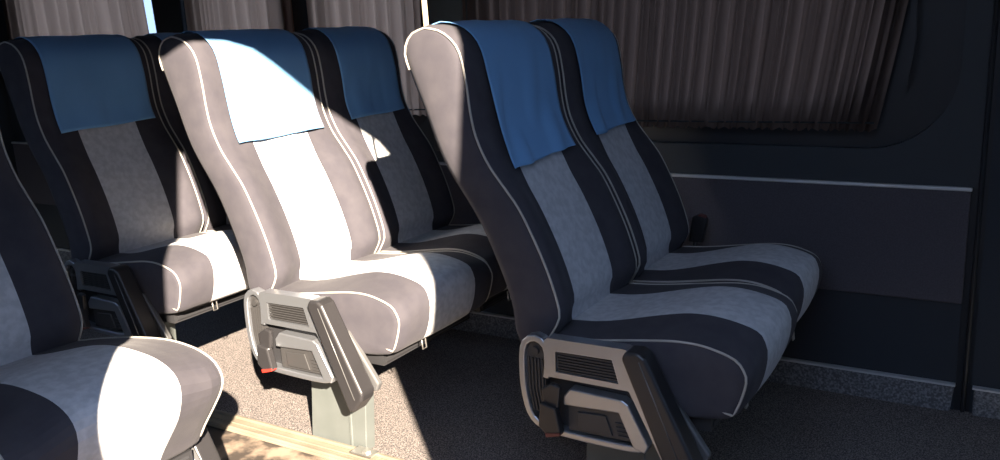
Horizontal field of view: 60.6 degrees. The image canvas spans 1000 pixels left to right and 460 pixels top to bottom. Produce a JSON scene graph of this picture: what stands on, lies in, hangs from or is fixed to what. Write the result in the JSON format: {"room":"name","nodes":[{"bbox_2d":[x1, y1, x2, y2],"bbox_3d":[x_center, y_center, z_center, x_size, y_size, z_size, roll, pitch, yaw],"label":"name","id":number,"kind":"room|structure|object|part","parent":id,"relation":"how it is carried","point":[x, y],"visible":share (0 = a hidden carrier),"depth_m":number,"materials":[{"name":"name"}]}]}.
{"room":"vehicle interior","nodes":[
{"label":"vehicle interior","id":0,"kind":"room"},
{"bbox_2d":[0,71,17,175],"bbox_3d":[-3.088,-0.617,3.647,0.060,2.160,2.190,5,15,30],"label":"wall","id":1,"kind":"structure","parent":0,"point":[5,122],"depth_m":4.46,"materials":[{"name":"grey plastic"}]},
{"bbox_2d":[0,0,999,412],"bbox_3d":[0.139,-0.576,2.849,6.300,2.150,0.030,5,15,30],"label":"wall","id":2,"kind":"structure","parent":0,"point":[947,152],"depth_m":2.33,"materials":[{"name":"grey plastic"}]},
{"bbox_2d":[2,0,148,39],"bbox_3d":[-1.988,-0.971,3.983,1.135,0.834,0.047,5,15,30],"label":"curtain","id":3,"kind":"object","parent":2,"relation":"hanging from","point":[23,18],"visible":0.32,"depth_m":3.98,"materials":[{"name":"grey fabric"}]},
{"bbox_2d":[151,0,187,32],"bbox_3d":[-1.448,-1.075,3.658,0.244,1.390,0.025,5,15,30],"label":"trim","id":4,"kind":"structure","parent":2,"relation":"attached to","point":[169,15],"depth_m":3.66,"materials":[{"name":"black plastic"}]},
{"bbox_2d":[184,0,294,32],"bbox_3d":[-1.069,-0.884,3.437,0.620,0.834,0.050,5,15,30],"label":"curtain","id":5,"kind":"object","parent":2,"relation":"hanging from","point":[201,15],"visible":0.26,"depth_m":3.44,"materials":[{"name":"grey fabric"}]},
{"bbox_2d":[291,0,308,30],"bbox_3d":[-0.774,-0.855,3.359,0.190,0.880,0.070,5,15,30],"label":"trim","id":6,"kind":"structure","parent":2,"relation":"attached to","point":[299,7],"depth_m":3.32,"materials":[{"name":"black rubber"}]},
{"bbox_2d":[306,0,426,115],"bbox_3d":[-0.505,-0.833,3.110,0.548,0.834,0.040,5,15,30],"label":"curtain","id":7,"kind":"object","parent":2,"relation":"hanging from","point":[398,19],"visible":0.35,"depth_m":3.10,"materials":[{"name":"grey fabric"}]},
{"bbox_2d":[413,0,427,125],"bbox_3d":[-0.759,-0.860,3.375,1.260,0.920,0.052,5,15,30],"label":"window","id":8,"kind":"structure","parent":2,"relation":"in","point":[421,119],"depth_m":3.17,"materials":[{"name":"black glass"}]},
{"bbox_2d":[427,0,467,150],"bbox_3d":[-0.186,-0.880,2.936,0.175,1.230,0.025,5,15,30],"label":"trim","id":9,"kind":"structure","parent":2,"relation":"attached to","point":[438,10],"depth_m":2.96,"materials":[{"name":"grey plastic"}]},
{"bbox_2d":[13,144,970,303],"bbox_3d":[-0.646,-0.132,3.430,4.435,0.320,0.032,5,15,30],"label":"fabric panel","id":10,"kind":"object","parent":2,"relation":"attached to","point":[884,241],"visible":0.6,"depth_m":2.45,"materials":[{"name":"grey fabric"}]},
{"bbox_2d":[11,141,972,191],"bbox_3d":[-0.658,-0.284,3.383,4.438,0.009,0.018,5,15,30],"label":"trim","id":11,"kind":"structure","parent":2,"relation":"attached to","point":[889,185],"depth_m":2.45,"materials":[{"name":"grey plastic"}]},
{"bbox_2d":[34,203,961,409],"bbox_3d":[-0.625,0.208,3.519,4.435,0.385,0.030,5,15,30],"label":"wall panel","id":12,"kind":"object","parent":2,"relation":"attached to","point":[896,335],"visible":0.21,"depth_m":2.48,"materials":[{"name":"grey plastic"}]},
{"bbox_2d":[58,250,953,410],"bbox_3d":[-0.633,0.304,3.521,4.434,0.098,0.015,5,15,30],"label":"baseboard","id":13,"kind":"structure","parent":2,"relation":"attached to","point":[916,393],"depth_m":2.54,"materials":[{"name":"carpet"}]},
{"bbox_2d":[56,247,955,386],"bbox_3d":[-0.636,0.256,3.507,4.436,0.005,0.020,5,15,30],"label":"trim","id":14,"kind":"structure","parent":2,"relation":"attached to","point":[952,384],"depth_m":2.52,"materials":[{"name":"grey"}]},
{"bbox_2d":[462,0,907,131],"bbox_3d":[0.478,-0.732,2.544,1.445,0.859,0.046,5,15,30],"label":"curtain","id":15,"kind":"object","parent":2,"relation":"hanging from","point":[825,65],"visible":0.71,"depth_m":2.47,"materials":[{"name":"grey fabric"}]},
{"bbox_3d":[0.448,-0.343,2.669,1.330,0.009,0.006,5,15,30],"label":"hem cord","id":16,"kind":"part","parent":15,"relation":"part of","materials":[{"name":"grey fabric"}]},
{"bbox_2d":[901,0,916,84],"bbox_3d":[1.070,-0.564,2.222,0.029,0.371,0.004,5,15,30],"label":"tie","id":17,"kind":"object","parent":15,"relation":"hanging from","point":[913,36],"visible":1,"depth_m":2.23,"materials":[{"name":"black fabric"}]},
{"bbox_2d":[640,0,966,146],"bbox_3d":[0.579,-0.722,2.593,1.530,0.948,0.052,5,15,30],"label":"window","id":18,"kind":"structure","parent":2,"relation":"in","point":[908,110],"depth_m":2.32,"materials":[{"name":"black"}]},
{"bbox_2d":[953,0,999,411],"bbox_3d":[1.282,-0.479,2.214,0.050,2.150,0.106,5,15,30],"label":"trim","id":19,"kind":"structure","parent":2,"relation":"attached to","point":[978,203],"depth_m":2.29,"materials":[{"name":"black plastic"}]},
{"bbox_2d":[972,390,999,419],"bbox_3d":[2.095,0.558,1.919,1.818,0.097,0.015,5,15,30],"label":"baseboard","id":20,"kind":"structure","parent":2,"relation":"attached to","point":[985,404],"depth_m":2.35,"materials":[{"name":"carpet"}]},
{"bbox_2d":[972,385,999,393],"bbox_3d":[2.090,0.508,1.907,1.822,0.005,0.020,5,15,30],"label":"trim","id":21,"kind":"structure","parent":2,"relation":"attached to","point":[978,388],"depth_m":2.35,"materials":[{"name":"grey"}]},
{"bbox_2d":[80,298,999,459],"bbox_3d":[-0.321,0.654,2.260,6.300,0.080,2.150,5,15,30],"label":"floor","id":22,"kind":"structure","parent":0,"point":[459,396],"depth_m":2.46,"materials":[{"name":"grey carpet"}]},
{"bbox_2d":[0,131,223,459],"bbox_3d":[-1.004,0.187,1.753,0.836,1.113,0.529,5,15,30],"label":"passenger seat","id":23,"kind":"object","parent":22,"relation":"on","point":[63,396],"visible":1,"depth_m":1.65,"materials":[{"name":"grey fabric"}]},
{"bbox_3d":[-1.228,-0.023,1.791,0.379,0.704,0.454,5,15,30],"label":"backrest","id":24,"kind":"part","parent":23,"relation":"part of","materials":[{"name":"grey fabric"}]},
{"bbox_2d":[0,338,221,459],"bbox_3d":[-0.901,0.368,1.692,0.570,0.260,0.454,5,15,30],"label":"seat cushion","id":25,"kind":"object","parent":23,"relation":"on","point":[61,398],"depth_m":1.57,"materials":[{"name":"grey fabric"}]},
{"bbox_3d":[-0.933,0.506,1.751,0.427,0.031,0.400,5,15,30],"label":"seat frame","id":26,"kind":"part","parent":23,"relation":"part of","materials":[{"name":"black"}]},
{"bbox_2d":[0,37,248,340],"bbox_3d":[-1.151,-0.052,2.770,0.760,1.132,0.529,5,15,30],"label":"passenger seat","id":27,"kind":"object","parent":22,"relation":"on","point":[142,264],"visible":0.8,"depth_m":2.66,"materials":[{"name":"grey fabric"}]},
{"bbox_2d":[15,34,155,133],"bbox_3d":[-1.385,-0.496,2.853,0.225,0.303,0.354,5,15,30],"label":"headrest cover","id":28,"kind":"object","parent":27,"relation":"on","point":[94,80],"visible":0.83,"depth_m":2.80,"materials":[{"name":"blue fabric"}]},
{"bbox_2d":[81,271,110,289],"bbox_3d":[-1.213,0.149,2.591,0.147,0.053,0.021,5,15,30],"label":"vent grille","id":29,"kind":"object","parent":27,"relation":"attached to","point":[90,280],"depth_m":2.59,"materials":[{"name":"grey plastic"}]},
{"bbox_3d":[-1.163,0.236,2.586,0.300,0.273,0.032,5,15,30],"label":"armrest rail","id":30,"kind":"part","parent":27,"relation":"part of","materials":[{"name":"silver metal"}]},
{"bbox_3d":[-1.222,0.207,2.614,0.296,0.224,0.030,5,15,30],"label":"armrest frame","id":31,"kind":"part","parent":27,"relation":"part of","materials":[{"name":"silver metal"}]},
{"bbox_3d":[-1.202,0.239,2.633,0.275,0.128,0.014,5,15,30],"label":"mechanism plate","id":32,"kind":"part","parent":27,"relation":"part of","materials":[{"name":"black plastic"}]},
{"bbox_3d":[-1.315,-0.277,2.858,0.379,0.711,0.454,8,17,30],"label":"backrest","id":33,"kind":"part","parent":27,"relation":"part of","materials":[{"name":"fabric"}]},
{"bbox_3d":[-1.187,0.270,2.610,0.145,0.063,0.023,5,15,30],"label":"control panel","id":34,"kind":"part","parent":27,"relation":"part of","materials":[{"name":"grey plastic"}]},
{"bbox_2d":[95,230,248,313],"bbox_3d":[-1.022,0.104,2.777,0.521,0.192,0.454,5,15,30],"label":"seat cushion","id":35,"kind":"object","parent":27,"relation":"on","point":[174,271],"depth_m":2.58,"materials":[{"name":"grey fabric"}]},
{"bbox_3d":[-1.041,0.207,2.818,0.407,0.031,0.400,5,15,30],"label":"seat frame","id":36,"kind":"part","parent":27,"relation":"part of","materials":[{"name":"black"}]},
{"bbox_2d":[132,35,231,231],"bbox_3d":[-0.925,-0.293,3.138,0.739,0.849,0.404,5,15,30],"label":"passenger seat","id":37,"kind":"object","parent":22,"relation":"on","point":[215,217],"visible":0.12,"depth_m":3.04,"materials":[{"name":"grey fabric"}]},
{"bbox_2d":[146,32,179,39],"bbox_3d":[-1.161,-0.592,3.222,0.222,0.301,0.282,5,15,30],"label":"headrest cover","id":38,"kind":"object","parent":37,"relation":"on","point":[164,35],"visible":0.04,"depth_m":3.10,"materials":[{"name":"blue fabric"}]},
{"bbox_2d":[210,223,231,230],"bbox_3d":[-0.807,0.010,3.144,0.495,0.192,0.404,5,15,30],"label":"seat cushion","id":39,"kind":"object","parent":37,"relation":"on","point":[213,226],"depth_m":3.07,"materials":[{"name":"grey fabric"}]},
{"bbox_2d":[206,409,403,459],"bbox_3d":[-0.348,0.607,2.257,6.150,0.018,0.066,5,15,30],"label":"rail","id":40,"kind":"object","parent":22,"relation":"on","point":[321,447],"visible":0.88,"depth_m":2.40,"materials":[{"name":"metal"}]},
{"bbox_2d":[158,33,492,458],"bbox_3d":[-0.478,0.015,2.376,0.774,1.122,0.529,5,15,30],"label":"passenger seat","id":41,"kind":"object","parent":22,"relation":"on","point":[321,307],"visible":0.93,"depth_m":2.27,"materials":[{"name":"grey fabric"}]},
{"bbox_2d":[180,29,323,142],"bbox_3d":[-0.715,-0.425,2.460,0.239,0.298,0.337,7,16,30],"label":"headrest cover","id":42,"kind":"object","parent":41,"relation":"on","point":[266,76],"visible":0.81,"depth_m":2.41,"materials":[{"name":"blue fabric"}]},
{"bbox_3d":[-0.643,-0.209,2.464,0.379,0.706,0.454,7,16,30],"label":"backrest","id":43,"kind":"part","parent":41,"relation":"part of","materials":[{"name":"grey fabric"}]},
{"bbox_2d":[268,303,308,325],"bbox_3d":[-0.535,0.212,2.193,0.147,0.053,0.021,5,15,30],"label":"vent grille","id":44,"kind":"object","parent":41,"relation":"attached to","point":[279,314],"depth_m":2.19,"materials":[{"name":"grey plastic"}]},
{"bbox_3d":[-0.544,0.270,2.215,0.296,0.224,0.030,5,15,30],"label":"armrest frame","id":45,"kind":"part","parent":41,"relation":"part of","materials":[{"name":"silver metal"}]},
{"bbox_3d":[-0.523,0.302,2.235,0.275,0.128,0.014,5,15,30],"label":"mechanism plate","id":46,"kind":"part","parent":41,"relation":"part of","materials":[{"name":"black plastic"}]},
{"bbox_3d":[-0.485,0.299,2.188,0.300,0.273,0.032,5,15,30],"label":"armrest rail","id":47,"kind":"part","parent":41,"relation":"part of","materials":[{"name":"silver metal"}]},
{"bbox_3d":[-0.508,0.333,2.212,0.145,0.063,0.023,5,15,30],"label":"control panel","id":48,"kind":"part","parent":41,"relation":"part of","materials":[{"name":"grey plastic"}]},
{"bbox_2d":[278,251,491,354],"bbox_3d":[-0.344,0.167,2.378,0.521,0.192,0.454,5,15,30],"label":"seat cushion","id":49,"kind":"object","parent":41,"relation":"on","point":[387,303],"depth_m":2.22,"materials":[{"name":"grey fabric"}]},
{"bbox_3d":[-0.362,0.270,2.420,0.407,0.031,0.400,5,15,30],"label":"seat frame","id":50,"kind":"part","parent":41,"relation":"part of","materials":[{"name":"black"}]},
{"bbox_2d":[293,30,510,311],"bbox_3d":[-0.252,-0.226,2.744,0.753,0.839,0.404,5,15,30],"label":"passenger seat","id":51,"kind":"object","parent":22,"relation":"on","point":[404,181],"visible":0.51,"depth_m":2.73,"materials":[{"name":"grey fabric"}]},
{"bbox_2d":[303,26,404,118],"bbox_3d":[-0.492,-0.527,2.830,0.232,0.285,0.281,7,16,30],"label":"headrest cover","id":52,"kind":"object","parent":51,"relation":"on","point":[365,58],"visible":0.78,"depth_m":2.79,"materials":[{"name":"blue fabric"}]},
{"bbox_3d":[-0.421,-0.303,2.828,0.379,0.706,0.404,7,16,30],"label":"backrest","id":53,"kind":"part","parent":51,"relation":"part of","materials":[{"name":"fabric"}]},
{"bbox_2d":[377,224,507,297],"bbox_3d":[-0.129,0.073,2.746,0.495,0.192,0.404,5,15,30],"label":"seat cushion","id":54,"kind":"object","parent":51,"relation":"on","point":[472,239],"depth_m":2.64,"materials":[{"name":"fabric"}]},
{"bbox_3d":[-0.140,0.176,2.783,0.407,0.031,0.356,5,15,30],"label":"seat frame","id":55,"kind":"part","parent":51,"relation":"part of","materials":[{"name":"black metal"}]},
{"bbox_2d":[404,24,796,459],"bbox_3d":[0.235,0.086,1.958,0.788,1.113,0.529,5,15,30],"label":"passenger seat","id":56,"kind":"object","parent":22,"relation":"on","point":[631,371],"visible":0.97,"depth_m":1.84,"materials":[{"name":"grey"}]},
{"bbox_2d":[432,20,575,168],"bbox_3d":[0.004,-0.338,2.047,0.257,0.326,0.317,5,15,30],"label":"headrest cover","id":57,"kind":"object","parent":56,"relation":"on","point":[517,56],"visible":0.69,"depth_m":2.00,"materials":[{"name":"blue fabric"}]},
{"bbox_3d":[0.070,-0.138,2.047,0.379,0.704,0.454,5,15,30],"label":"backrest","id":58,"kind":"part","parent":56,"relation":"part of","materials":[{"name":"fabric"}]},
{"bbox_3d":[0.176,0.337,1.793,0.296,0.224,0.030,5,15,30],"label":"armrest frame","id":59,"kind":"part","parent":56,"relation":"part of","materials":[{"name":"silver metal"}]},
{"bbox_2d":[557,352,617,381],"bbox_3d":[0.184,0.279,1.770,0.147,0.053,0.021,5,15,30],"label":"vent grille","id":60,"kind":"object","parent":56,"relation":"attached to","point":[572,366],"depth_m":1.76,"materials":[{"name":"grey plastic"}]},
{"bbox_3d":[0.196,0.369,1.812,0.275,0.128,0.014,5,15,30],"label":"mechanism plate","id":61,"kind":"part","parent":56,"relation":"part of","materials":[{"name":"black plastic"}]},
{"bbox_3d":[0.211,0.400,1.789,0.145,0.063,0.023,5,15,30],"label":"control panel","id":62,"kind":"part","parent":56,"relation":"part of","materials":[{"name":"grey plastic"}]},
{"bbox_3d":[0.234,0.365,1.765,0.300,0.273,0.032,5,15,30],"label":"armrest rail","id":63,"kind":"part","parent":56,"relation":"part of","materials":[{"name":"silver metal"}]},
{"bbox_2d":[520,283,796,418],"bbox_3d":[0.376,0.234,1.956,0.521,0.192,0.454,5,15,30],"label":"seat cushion","id":64,"kind":"object","parent":56,"relation":"on","point":[714,345],"depth_m":1.79,"materials":[{"name":"fabric"}]},
{"bbox_3d":[0.357,0.336,1.997,0.407,0.031,0.400,5,15,30],"label":"seat frame","id":65,"kind":"part","parent":56,"relation":"part of","materials":[{"name":"black metal"}]},
{"bbox_2d":[529,22,822,340],"bbox_3d":[0.477,-0.161,2.352,0.767,0.830,0.466,5,15,30],"label":"passenger seat","id":66,"kind":"object","parent":22,"relation":"on","point":[645,192],"visible":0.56,"depth_m":2.28,"materials":[{"name":"grey fabric"}]},
{"bbox_2d":[530,18,635,134],"bbox_3d":[0.224,-0.442,2.414,0.248,0.308,0.281,5,15,30],"label":"headrest cover","id":67,"kind":"object","parent":66,"relation":"on","point":[606,104],"visible":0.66,"depth_m":2.37,"materials":[{"name":"blue fabric"}]},
{"bbox_3d":[0.292,-0.232,2.410,0.379,0.704,0.404,5,15,30],"label":"backrest","id":68,"kind":"part","parent":66,"relation":"part of","materials":[{"name":"fabric"}]},
{"bbox_2d":[628,244,822,321],"bbox_3d":[0.591,0.140,2.324,0.495,0.192,0.404,5,15,30],"label":"seat cushion","id":69,"kind":"object","parent":66,"relation":"on","point":[795,272],"depth_m":2.21,"materials":[{"name":"fabric"}]},
{"bbox_3d":[-0.401,-1.443,1.792,6.300,0.060,2.190,5,15,30],"label":"ceiling","id":70,"kind":"structure","parent":0,"visible":0},
{"bbox_2d":[422,0,428,25],"bbox_3d":[-0.196,-0.908,1.788,0.046,0.978,0.002,5,15,30],"label":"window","id":71,"kind":"structure","parent":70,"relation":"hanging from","point":[424,2],"depth_m":1.88,"materials":[{"name":"white"}]}
]}

